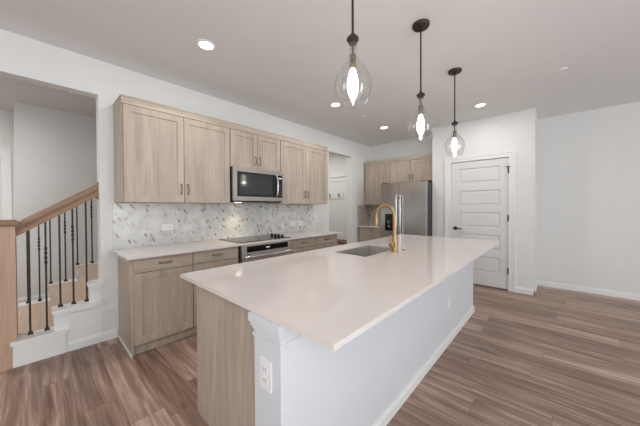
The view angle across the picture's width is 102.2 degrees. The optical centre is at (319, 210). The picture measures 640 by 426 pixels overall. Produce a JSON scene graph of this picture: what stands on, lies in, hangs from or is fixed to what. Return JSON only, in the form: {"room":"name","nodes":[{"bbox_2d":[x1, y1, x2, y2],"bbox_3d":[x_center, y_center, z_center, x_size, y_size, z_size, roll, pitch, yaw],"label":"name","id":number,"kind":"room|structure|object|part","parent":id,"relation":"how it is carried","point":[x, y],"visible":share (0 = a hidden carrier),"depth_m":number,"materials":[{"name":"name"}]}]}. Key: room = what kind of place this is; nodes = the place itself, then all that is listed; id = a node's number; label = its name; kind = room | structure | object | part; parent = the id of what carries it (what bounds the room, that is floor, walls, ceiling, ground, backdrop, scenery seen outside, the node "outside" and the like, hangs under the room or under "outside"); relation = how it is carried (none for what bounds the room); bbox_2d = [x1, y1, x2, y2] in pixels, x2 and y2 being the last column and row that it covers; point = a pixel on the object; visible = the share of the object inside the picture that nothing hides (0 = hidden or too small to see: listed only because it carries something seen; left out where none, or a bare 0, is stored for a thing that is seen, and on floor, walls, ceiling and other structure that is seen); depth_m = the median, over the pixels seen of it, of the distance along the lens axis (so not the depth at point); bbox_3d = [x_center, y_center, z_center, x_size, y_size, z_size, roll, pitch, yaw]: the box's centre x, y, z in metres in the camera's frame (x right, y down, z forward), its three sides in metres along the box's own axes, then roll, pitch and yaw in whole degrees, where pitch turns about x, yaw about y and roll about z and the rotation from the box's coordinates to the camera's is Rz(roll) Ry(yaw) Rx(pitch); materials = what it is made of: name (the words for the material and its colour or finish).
{"room":"kitchen","nodes":[
{"label":"kitchen","id":0,"kind":"room"},
{"bbox_2d":[0,101,97,298],"bbox_3d":[-3.793,-0.080,2.723,2.590,2.685,7.140,0,1,42],"label":"wall","id":1,"kind":"structure","parent":0,"point":[54,152],"depth_m":3.67,"materials":[{"name":"paint"}]},
{"bbox_2d":[0,156,1,219],"bbox_3d":[-4.808,0.239,3.348,0.106,2.020,0.865,0,1,42],"label":"door","id":2,"kind":"structure","parent":1,"relation":"in","point":[0,156],"depth_m":3.67,"materials":[{"name":"white paint"}]},
{"bbox_2d":[0,149,11,219],"bbox_3d":[-4.806,0.199,3.349,0.015,2.120,1.050,0,1,42],"label":"trim","id":3,"kind":"structure","parent":1,"relation":"attached to","point":[5,154],"depth_m":3.69,"materials":[{"name":"white paint"}]},
{"bbox_2d":[17,293,49,302],"bbox_3d":[-4.430,1.216,3.321,6.915,0.083,0.413,-1,1,-40],"label":"baseboard","id":4,"kind":"structure","parent":1,"relation":"attached to","point":[20,300],"depth_m":3.52,"materials":[{"name":"white paint"}]},
{"bbox_2d":[0,29,369,334],"bbox_3d":[-2.002,-0.087,2.667,0.130,2.685,9.235,0,1,42],"label":"wall","id":5,"kind":"structure","parent":0,"point":[22,58],"depth_m":2.53,"materials":[{"name":"paint"}]},
{"bbox_2d":[68,329,117,351],"bbox_3d":[-2.158,1.218,2.400,0.013,0.083,8.600,0,1,42],"label":"baseboard","id":6,"kind":"structure","parent":5,"relation":"attached to","point":[94,339],"depth_m":2.42,"materials":[{"name":"white paint"}]},
{"bbox_2d":[113,103,229,202],"bbox_3d":[-1.535,-0.525,2.794,0.379,0.889,1.038,0,1,42],"label":"upper cabinet","id":7,"kind":"object","parent":5,"relation":"attached to","point":[159,157],"visible":1,"depth_m":2.59,"materials":[{"name":"beige wood"}]},
{"bbox_3d":[-1.903,-0.519,2.434,0.322,0.889,0.011,0,1,42],"label":"panel","id":8,"kind":"part","parent":7,"relation":"part of","materials":[{"name":"beige wood"}]},
{"bbox_3d":[-1.599,-0.521,2.512,0.020,0.883,0.507,0,1,42],"label":"door","id":9,"kind":"part","parent":7,"relation":"part of","materials":[{"name":"beige wood"}]},
{"bbox_3d":[-1.252,-0.527,2.890,0.020,0.883,0.507,0,1,42],"label":"door","id":10,"kind":"part","parent":7,"relation":"part of","materials":[{"name":"beige wood"}]},
{"bbox_2d":[112,203,312,248],"bbox_3d":[-1.076,0.149,3.576,0.010,0.478,2.830,0,1,42],"label":"backsplash","id":11,"kind":"structure","parent":5,"relation":"attached to","point":[134,224],"depth_m":3.13,"materials":[{"name":"white tile"}]},
{"bbox_2d":[162,224,172,230],"bbox_3d":[-1.700,0.187,2.880,0.008,0.070,0.115,0,1,42],"label":"power outlet","id":12,"kind":"object","parent":11,"relation":"attached to","point":[164,226],"visible":1,"depth_m":2.88,"materials":[{"name":"white plastic"}]},
{"bbox_2d":[113,94,327,151],"bbox_3d":[-0.947,-1.017,3.455,0.349,0.071,2.827,0,1,42],"label":"crown molding","id":13,"kind":"structure","parent":5,"relation":"attached to","point":[122,98],"depth_m":2.84,"materials":[{"name":"beige wood"}]},
{"bbox_2d":[229,129,279,171],"bbox_3d":[-0.926,-0.754,3.458,0.379,0.452,0.758,0,1,42],"label":"upper cabinet","id":14,"kind":"object","parent":5,"relation":"attached to","point":[247,150],"visible":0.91,"depth_m":3.31,"materials":[{"name":"beige wood"}]},
{"bbox_3d":[-0.948,-0.751,3.221,0.020,0.446,0.373,0,1,42],"label":"door","id":15,"kind":"part","parent":14,"relation":"part of","materials":[{"name":"beige wood"}]},
{"bbox_2d":[230,166,282,202],"bbox_3d":[-0.891,-0.315,3.432,0.448,0.423,0.754,0,1,42],"label":"microwave","id":16,"kind":"object","parent":14,"relation":"attached to","point":[247,185],"visible":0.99,"depth_m":3.27,"materials":[{"name":"silver metal"}]},
{"bbox_3d":[-0.579,-0.325,3.486,0.060,0.313,0.028,0,1,42],"label":"handle","id":17,"kind":"part","parent":16,"relation":"part of","materials":[{"name":"silver metal"}]},
{"bbox_3d":[-0.576,-0.326,3.552,0.026,0.298,0.116,0,1,42],"label":"control panel","id":18,"kind":"part","parent":16,"relation":"part of","materials":[{"name":"black glass"}]},
{"bbox_3d":[-0.692,-0.756,3.501,0.020,0.446,0.373,0,1,42],"label":"door","id":19,"kind":"part","parent":14,"relation":"part of","materials":[{"name":"beige wood"}]},
{"bbox_2d":[267,141,327,203],"bbox_3d":[-0.325,-0.546,4.116,0.379,0.889,1.008,0,1,42],"label":"upper cabinet","id":20,"kind":"object","parent":5,"relation":"attached to","point":[304,169],"visible":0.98,"depth_m":3.97,"materials":[{"name":"beige wood"}]},
{"bbox_3d":[-0.392,-0.542,3.831,0.020,0.883,0.490,0,1,42],"label":"door","id":21,"kind":"part","parent":20,"relation":"part of","materials":[{"name":"beige wood"}]},
{"bbox_3d":[-0.057,-0.548,4.197,0.020,0.883,0.490,0,1,42],"label":"door","id":22,"kind":"part","parent":20,"relation":"part of","materials":[{"name":"beige wood"}]},
{"bbox_3d":[-0.003,-0.552,4.495,0.343,0.889,0.015,0,1,42],"label":"panel","id":23,"kind":"part","parent":20,"relation":"part of","materials":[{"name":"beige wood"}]},
{"bbox_2d":[314,216,318,222],"bbox_3d":[-0.058,0.166,4.691,0.010,0.115,0.120,0,1,42],"label":"light switch","id":24,"kind":"object","parent":5,"relation":"attached to","point":[316,218],"visible":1,"depth_m":4.68,"materials":[{"name":"white plastic"}]},
{"bbox_2d":[0,0,639,146],"bbox_3d":[0.704,-1.462,0.332,13.400,0.100,9.874,0,1,42],"label":"ceiling","id":25,"kind":"structure","parent":0,"point":[283,59],"depth_m":2.33,"materials":[{"name":"paint"}]},
{"bbox_2d":[196,39,215,50],"bbox_3d":[-0.983,-1.424,2.229,0.156,0.008,0.156,0,1,42],"label":"recessed light","id":26,"kind":"object","parent":25,"relation":"in","point":[204,44],"visible":1,"depth_m":2.22,"materials":[{"name":"white plastic"}]},
{"bbox_2d":[330,102,340,106],"bbox_3d":[0.211,-1.445,3.535,0.156,0.008,0.156,0,1,42],"label":"recessed light","id":27,"kind":"object","parent":25,"relation":"in","point":[334,104],"visible":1,"depth_m":3.52,"materials":[{"name":"white"}]},
{"bbox_2d":[334,0,371,98],"bbox_3d":[0.168,-0.983,1.328,0.190,0.878,0.190,0,1,42],"label":"pendant light","id":28,"kind":"object","parent":25,"relation":"hanging from","point":[352,85],"visible":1,"depth_m":1.32,"materials":[{"name":"black metal"}]},
{"bbox_2d":[349,43,355,68],"bbox_3d":[0.169,-0.795,1.331,0.035,0.132,0.034,0,1,42],"label":"socket","id":29,"kind":"object","parent":28,"relation":"attached to","point":[352,65],"depth_m":1.32,"materials":[{"name":"gold metal"}]},
{"bbox_3d":[0.168,-1.119,1.327,0.012,0.525,0.012,0,1,42],"label":"rod","id":30,"kind":"part","parent":28,"relation":"part of","materials":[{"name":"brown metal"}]},
{"bbox_3d":[0.170,-0.654,1.332,0.057,0.159,0.057,0,1,42],"label":"bulb","id":31,"kind":"part","parent":28,"relation":"part of","materials":[{"name":"white glass"}]},
{"bbox_2d":[408,19,433,134],"bbox_3d":[0.779,-0.993,1.996,0.190,0.878,0.190,0,1,42],"label":"pendant light","id":32,"kind":"object","parent":25,"relation":"hanging from","point":[420,25],"visible":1,"depth_m":1.99,"materials":[{"name":"white"}]},
{"bbox_2d":[418,98,422,114],"bbox_3d":[0.780,-0.805,1.998,0.035,0.132,0.034,0,1,42],"label":"socket","id":33,"kind":"object","parent":32,"relation":"attached to","point":[420,110],"depth_m":1.99,"materials":[{"name":"gold metal"}]},
{"bbox_3d":[0.778,-1.130,1.994,0.012,0.525,0.012,0,1,42],"label":"rod","id":34,"kind":"part","parent":32,"relation":"part of","materials":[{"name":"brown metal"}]},
{"bbox_3d":[0.780,-0.665,2.000,0.057,0.159,0.057,0,1,42],"label":"bulb","id":35,"kind":"part","parent":32,"relation":"part of","materials":[{"name":"white glass"}]},
{"bbox_2d":[444,67,464,153],"bbox_3d":[1.394,-1.004,2.673,0.190,0.878,0.190,0,1,42],"label":"pendant light","id":36,"kind":"object","parent":25,"relation":"hanging from","point":[454,71],"visible":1,"depth_m":2.66,"materials":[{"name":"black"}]},
{"bbox_3d":[1.394,-1.141,2.671,0.012,0.525,0.012,0,1,42],"label":"rod","id":37,"kind":"part","parent":36,"relation":"part of","materials":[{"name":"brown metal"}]},
{"bbox_3d":[1.396,-0.675,2.677,0.057,0.159,0.057,0,1,42],"label":"bulb","id":38,"kind":"part","parent":36,"relation":"part of","materials":[{"name":"white glass"}]},
{"bbox_2d":[474,103,486,107],"bbox_3d":[2.218,-1.453,3.573,0.156,0.008,0.156,0,1,42],"label":"recessed light","id":39,"kind":"object","parent":25,"relation":"in","point":[479,104],"visible":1,"depth_m":3.57,"materials":[{"name":"white"}]},
{"bbox_2d":[0,284,639,425],"bbox_3d":[0.715,1.323,0.366,13.400,0.100,9.874,0,1,42],"label":"floor","id":40,"kind":"structure","parent":0,"point":[553,356],"depth_m":1.94,"materials":[{"name":"wood"}]},
{"bbox_2d":[10,261,117,367],"bbox_3d":[-2.290,0.508,3.170,1.292,1.486,1.894,0,1,42],"label":"staircase","id":41,"kind":"structure","parent":40,"relation":"on","point":[67,323],"depth_m":2.39,"materials":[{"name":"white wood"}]},
{"bbox_3d":[-2.355,1.091,2.180,0.018,0.020,0.309,0,1,42],"label":"cove moulding","id":42,"kind":"part","parent":41,"relation":"part of","materials":[{"name":"white paint"}]},
{"bbox_2d":[0,182,98,371],"bbox_3d":[-2.400,0.497,2.258,0.216,1.530,0.716,0,1,42],"label":"stair railing","id":43,"kind":"object","parent":41,"relation":"on","point":[9,229],"visible":0.98,"depth_m":2.08,"materials":[{"name":"brown wood"}]},
{"bbox_3d":[-2.568,0.698,2.076,0.180,1.135,0.180,0,1,42],"label":"newel post","id":44,"kind":"part","parent":43,"relation":"part of","materials":[{"name":"brown wood"}]},
{"bbox_3d":[-2.341,-0.012,2.318,0.066,0.453,0.511,0,1,42],"label":"handrail","id":45,"kind":"part","parent":43,"relation":"part of","materials":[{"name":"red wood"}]},
{"bbox_2d":[21,185,94,303],"bbox_3d":[-2.878,0.120,3.363,0.066,1.837,1.325,0,1,42],"label":"stair railing","id":46,"kind":"object","parent":41,"relation":"on","point":[91,207],"visible":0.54,"depth_m":3.04,"materials":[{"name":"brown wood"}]},
{"bbox_3d":[-2.880,-0.297,3.358,0.066,1.002,1.325,0,1,42],"label":"handrail","id":47,"kind":"part","parent":46,"relation":"part of","materials":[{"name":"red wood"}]},
{"bbox_3d":[-2.235,1.093,2.316,0.012,0.335,0.671,0,1,42],"label":"skirt moulding","id":48,"kind":"part","parent":41,"relation":"part of","materials":[{"name":"white paint"}]},
{"bbox_3d":[-2.199,0.906,2.350,0.018,0.020,0.309,0,1,42],"label":"cove moulding","id":49,"kind":"part","parent":41,"relation":"part of","materials":[{"name":"white paint"}]},
{"bbox_2d":[118,252,192,357],"bbox_3d":[-1.623,0.829,2.551,0.590,0.853,0.512,0,1,42],"label":"base cabinet","id":50,"kind":"object","parent":40,"relation":"on","point":[156,304],"visible":0.92,"depth_m":2.36,"materials":[{"name":"beige wood"}]},
{"bbox_3d":[-1.806,1.250,2.386,0.524,0.018,0.011,0,1,42],"label":"shoe moulding","id":51,"kind":"part","parent":50,"relation":"part of","materials":[{"name":"white paint"}]},
{"bbox_3d":[-1.806,0.832,2.394,0.533,0.853,0.012,0,1,42],"label":"panel","id":52,"kind":"part","parent":50,"relation":"part of","materials":[{"name":"beige wood"}]},
{"bbox_3d":[-1.433,0.474,2.388,0.020,0.129,0.482,0,1,42],"label":"drawer","id":53,"kind":"part","parent":50,"relation":"part of","materials":[{"name":"beige wood"}]},
{"bbox_3d":[-1.432,0.854,2.392,0.020,0.619,0.482,0,1,42],"label":"door","id":54,"kind":"part","parent":50,"relation":"part of","materials":[{"name":"beige wood"}]},
{"bbox_2d":[112,230,341,259],"bbox_3d":[-0.837,0.379,3.371,0.620,0.021,2.868,0,1,42],"label":"countertop","id":55,"kind":"structure","parent":50,"relation":"on","point":[133,253],"depth_m":2.71,"materials":[{"name":"white stone"}]},
{"bbox_2d":[219,233,288,242],"bbox_3d":[-0.839,0.348,3.382,0.505,0.041,0.760,0,1,42],"label":"cooktop","id":56,"kind":"object","parent":55,"relation":"in","point":[271,236],"visible":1,"depth_m":3.33,"materials":[{"name":"black glass"}]},
{"bbox_2d":[192,246,237,334],"bbox_3d":[-1.282,0.823,2.925,0.590,0.853,0.497,0,1,42],"label":"base cabinet","id":57,"kind":"object","parent":40,"relation":"on","point":[207,259],"visible":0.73,"depth_m":2.68,"materials":[{"name":"beige wood"}]},
{"bbox_3d":[-1.099,0.469,2.753,0.020,0.129,0.491,0,1,42],"label":"drawer","id":58,"kind":"part","parent":57,"relation":"part of","materials":[{"name":"beige wood"}]},
{"bbox_2d":[238,240,292,263],"bbox_3d":[-0.825,0.817,3.374,0.622,0.851,0.772,0,1,42],"label":"oven","id":59,"kind":"object","parent":40,"relation":"on","point":[247,253],"visible":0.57,"depth_m":3.13,"materials":[{"name":"silver metal"}]},
{"bbox_3d":[-0.650,0.770,3.213,0.033,0.517,0.732,0,1,42],"label":"door","id":60,"kind":"part","parent":59,"relation":"part of","materials":[{"name":"silver metal"}]},
{"bbox_3d":[-0.651,0.450,3.209,0.033,0.111,0.732,0,1,42],"label":"control panel","id":61,"kind":"part","parent":59,"relation":"part of","materials":[{"name":"silver metal"}]},
{"bbox_3d":[-0.619,0.536,3.181,0.059,0.023,0.692,0,1,42],"label":"handle","id":62,"kind":"part","parent":59,"relation":"part of","materials":[{"name":"silver metal"}]},
{"bbox_2d":[291,237,315,253],"bbox_3d":[-0.420,0.808,3.866,0.590,0.853,0.491,0,1,42],"label":"base cabinet","id":63,"kind":"object","parent":40,"relation":"on","point":[302,244],"visible":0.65,"depth_m":3.68,"materials":[{"name":"beige wood"}]},
{"bbox_3d":[-0.237,0.834,3.699,0.020,0.619,0.485,0,1,42],"label":"door","id":64,"kind":"part","parent":63,"relation":"part of","materials":[{"name":"beige wood"}]},
{"bbox_2d":[316,234,336,248],"bbox_3d":[-0.080,0.803,4.239,0.590,0.853,0.515,0,1,42],"label":"base cabinet","id":65,"kind":"object","parent":40,"relation":"on","point":[325,241],"visible":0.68,"depth_m":4.05,"materials":[{"name":"beige wood"}]},
{"bbox_3d":[0.099,0.828,4.065,0.020,0.619,0.493,0,1,42],"label":"door","id":66,"kind":"part","parent":65,"relation":"part of","materials":[{"name":"beige wood"}]},
{"bbox_2d":[196,261,474,425],"bbox_3d":[0.526,0.824,2.347,0.931,0.852,3.006,0,1,42],"label":"kitchen island","id":67,"kind":"object","parent":40,"relation":"on","point":[368,379],"visible":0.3,"depth_m":1.36,"materials":[{"name":"white paint"}]},
{"bbox_3d":[-0.483,0.840,1.367,0.764,0.852,0.018,0,1,42],"label":"panel","id":68,"kind":"part","parent":67,"relation":"part of","materials":[{"name":"beige wood"}]},
{"bbox_2d":[260,356,271,393],"bbox_3d":[-0.211,0.637,0.999,0.070,0.115,0.008,0,1,42],"label":"power outlet","id":69,"kind":"object","parent":67,"relation":"attached to","point":[265,365],"visible":1,"depth_m":0.99,"materials":[{"name":"white plastic"}]},
{"bbox_2d":[262,365,267,374],"bbox_3d":[-0.213,0.616,0.997,0.032,0.028,0.002,0,1,42],"label":"socket","id":70,"kind":"object","parent":69,"relation":"attached to","point":[264,367],"depth_m":1.00,"materials":[{"name":"white plastic"}]},
{"bbox_2d":[262,375,267,385],"bbox_3d":[-0.212,0.658,0.997,0.032,0.028,0.002,0,1,42],"label":"socket","id":71,"kind":"object","parent":69,"relation":"attached to","point":[264,377],"depth_m":1.00,"materials":[{"name":"white plastic"}]},
{"bbox_2d":[180,234,499,350],"bbox_3d":[0.627,0.386,2.303,1.215,0.021,3.064,0,1,42],"label":"island countertop","id":72,"kind":"structure","parent":67,"relation":"on","point":[326,297],"depth_m":1.40,"materials":[{"name":"white stone"}]},
{"bbox_2d":[336,245,390,256],"bbox_3d":[0.444,0.504,2.431,0.334,0.254,0.574,0,1,42],"label":"sink","id":73,"kind":"object","parent":72,"relation":"in","point":[368,250],"visible":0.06,"depth_m":2.65,"materials":[{"name":"silver metal"}]},
{"bbox_2d":[374,204,397,252],"bbox_3d":[0.590,0.158,2.365,0.235,0.434,0.106,0,1,42],"label":"kitchen faucet","id":74,"kind":"object","parent":72,"relation":"on","point":[393,240],"visible":1,"depth_m":2.31,"materials":[{"name":"gold metal"}]},
{"bbox_3d":[0.602,0.098,2.384,0.215,0.314,0.031,0,1,42],"label":"spout","id":75,"kind":"part","parent":74,"relation":"part of","materials":[{"name":"gold metal"}]},
{"bbox_3d":[0.638,0.271,2.289,0.048,0.114,0.056,0,1,42],"label":"lever handle","id":76,"kind":"part","parent":74,"relation":"part of","materials":[{"name":"gold metal"}]},
{"bbox_3d":[0.806,1.214,2.101,0.181,0.075,3.001,0,1,42],"label":"baseboard","id":77,"kind":"part","parent":67,"relation":"part of","materials":[{"name":"white paint"}]},
{"bbox_2d":[448,296,450,309],"bbox_3d":[1.222,0.871,2.433,0.008,0.115,0.070,0,1,42],"label":"power outlet","id":78,"kind":"object","parent":67,"relation":"attached to","point":[449,297],"visible":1,"depth_m":2.42,"materials":[{"name":"white plastic"}]},
{"bbox_2d":[337,239,346,245],"bbox_3d":[0.193,0.954,6.194,1.360,0.500,0.418,0,1,42],"label":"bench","id":79,"kind":"object","parent":40,"relation":"on","point":[339,242],"visible":0.04,"depth_m":5.74,"materials":[{"name":"brown wood"}]},
{"bbox_2d":[359,227,380,241],"bbox_3d":[1.241,0.781,5.601,0.605,0.853,0.544,0,1,42],"label":"base cabinet","id":80,"kind":"object","parent":40,"relation":"on","point":[365,233],"visible":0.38,"depth_m":5.47,"materials":[{"name":"beige wood"}]},
{"bbox_2d":[357,224,380,227],"bbox_3d":[1.224,0.344,5.607,0.663,0.021,0.528,0,1,42],"label":"countertop","id":81,"kind":"structure","parent":80,"relation":"on","point":[369,225],"depth_m":5.53,"materials":[{"name":"white stone"}]},
{"bbox_3d":[1.088,0.577,5.432,0.599,0.148,0.020,0,1,42],"label":"drawer","id":82,"kind":"part","parent":80,"relation":"part of","materials":[{"name":"beige wood"}]},
{"bbox_3d":[1.087,0.430,5.430,0.599,0.134,0.020,0,1,42],"label":"drawer","id":83,"kind":"part","parent":80,"relation":"part of","materials":[{"name":"beige wood"}]},
{"bbox_2d":[381,180,431,237],"bbox_3d":[1.721,0.344,4.972,0.867,1.738,0.779,0,1,42],"label":"refrigerator","id":84,"kind":"object","parent":40,"relation":"on","point":[411,202],"visible":0.58,"depth_m":4.65,"materials":[{"name":"silver metal"}]},
{"bbox_3d":[1.343,0.318,4.923,0.374,1.654,0.070,0,1,42],"label":"door","id":85,"kind":"part","parent":84,"relation":"part of","materials":[{"name":"silver metal"}]},
{"bbox_3d":[1.412,0.172,4.769,0.028,0.936,0.067,0,1,42],"label":"handle","id":86,"kind":"part","parent":84,"relation":"part of","materials":[{"name":"silver metal"}]},
{"bbox_3d":[1.468,0.172,4.718,0.028,0.936,0.067,0,1,42],"label":"handle","id":87,"kind":"part","parent":84,"relation":"part of","materials":[{"name":"silver metal"}]},
{"bbox_3d":[1.665,0.320,4.629,0.487,1.654,0.070,0,1,42],"label":"door","id":88,"kind":"part","parent":84,"relation":"part of","materials":[{"name":"silver metal"}]},
{"bbox_2d":[329,153,345,239],"bbox_3d":[-0.591,-0.133,5.987,2.270,2.685,2.000,0,1,42],"label":"wall","id":89,"kind":"structure","parent":0,"point":[337,164],"depth_m":6.25,"materials":[{"name":"paint"}]},
{"bbox_2d":[329,175,346,239],"bbox_3d":[0.301,-0.068,6.303,1.360,1.530,0.089,0,1,42],"label":"panel","id":90,"kind":"object","parent":89,"relation":"attached to","point":[337,184],"visible":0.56,"depth_m":6.21,"materials":[{"name":"white paint"}]},
{"bbox_3d":[0.185,-0.351,6.434,0.990,0.135,0.016,0,1,42],"label":"hook rail","id":91,"kind":"part","parent":90,"relation":"part of","materials":[{"name":"white paint"}]},
{"bbox_2d":[370,135,431,224],"bbox_3d":[1.736,-0.137,5.593,1.695,2.685,0.130,0,1,42],"label":"wall","id":92,"kind":"structure","parent":0,"point":[421,145],"depth_m":5.47,"materials":[{"name":"paint"}]},
{"bbox_2d":[358,205,380,225],"bbox_3d":[1.238,0.106,5.621,0.664,0.453,0.504,0,1,42],"label":"backsplash","id":93,"kind":"structure","parent":92,"relation":"attached to","point":[366,213],"depth_m":5.88,"materials":[{"name":"grey tile"}]},
{"bbox_2d":[365,163,389,204],"bbox_3d":[1.327,-0.558,5.688,0.596,0.873,0.268,0,1,42],"label":"upper cabinet","id":94,"kind":"object","parent":92,"relation":"attached to","point":[375,175],"visible":0.76,"depth_m":5.63,"materials":[{"name":"beige wood"}]},
{"bbox_2d":[365,153,431,165],"bbox_3d":[1.654,-1.028,5.374,1.522,0.071,0.280,0,1,42],"label":"crown molding","id":95,"kind":"structure","parent":92,"relation":"attached to","point":[424,155],"depth_m":5.23,"materials":[{"name":"beige wood"}]},
{"bbox_2d":[390,158,431,182],"bbox_3d":[1.872,-0.776,5.162,0.908,0.428,0.304,0,1,42],"label":"upper cabinet","id":96,"kind":"object","parent":92,"relation":"attached to","point":[416,170],"visible":0.88,"depth_m":5.07,"materials":[{"name":"beige wood"}]},
{"bbox_3d":[1.633,-0.776,5.237,0.448,0.422,0.020,0,1,42],"label":"door","id":97,"kind":"part","parent":96,"relation":"part of","materials":[{"name":"beige wood"}]},
{"bbox_3d":[1.968,-0.774,4.931,0.448,0.422,0.020,0,1,42],"label":"door","id":98,"kind":"part","parent":96,"relation":"part of","materials":[{"name":"beige wood"}]},
{"bbox_2d":[432,108,537,289],"bbox_3d":[2.816,-0.128,4.466,1.420,2.685,0.794,0,1,42],"label":"wall","id":99,"kind":"structure","parent":0,"point":[518,130],"depth_m":3.91,"materials":[{"name":"paint"}]},
{"bbox_2d":[451,157,509,288],"bbox_3d":[2.561,0.198,4.163,0.832,2.006,0.100,0,1,42],"label":"door","id":100,"kind":"structure","parent":99,"relation":"in","point":[479,189],"depth_m":4.12,"materials":[{"name":"white paint"}]},
{"bbox_2d":[444,150,516,291],"bbox_3d":[2.580,0.160,4.210,0.996,2.117,0.128,0,1,42],"label":"trim","id":101,"kind":"structure","parent":99,"relation":"attached to","point":[511,155],"depth_m":3.89,"materials":[{"name":"white paint"}]},
{"bbox_2d":[537,101,639,294],"bbox_3d":[6.199,-0.109,1.828,7.135,2.685,0.120,0,1,42],"label":"wall","id":102,"kind":"structure","parent":0,"point":[588,162],"depth_m":3.78,"materials":[{"name":"paint"}]},
{"bbox_2d":[516,280,639,300],"bbox_3d":[5.364,1.192,2.066,8.435,0.083,0.687,0,1,42],"label":"baseboard","id":103,"kind":"structure","parent":102,"relation":"attached to","point":[617,294],"depth_m":3.78,"materials":[{"name":"white paint"}]}
]}

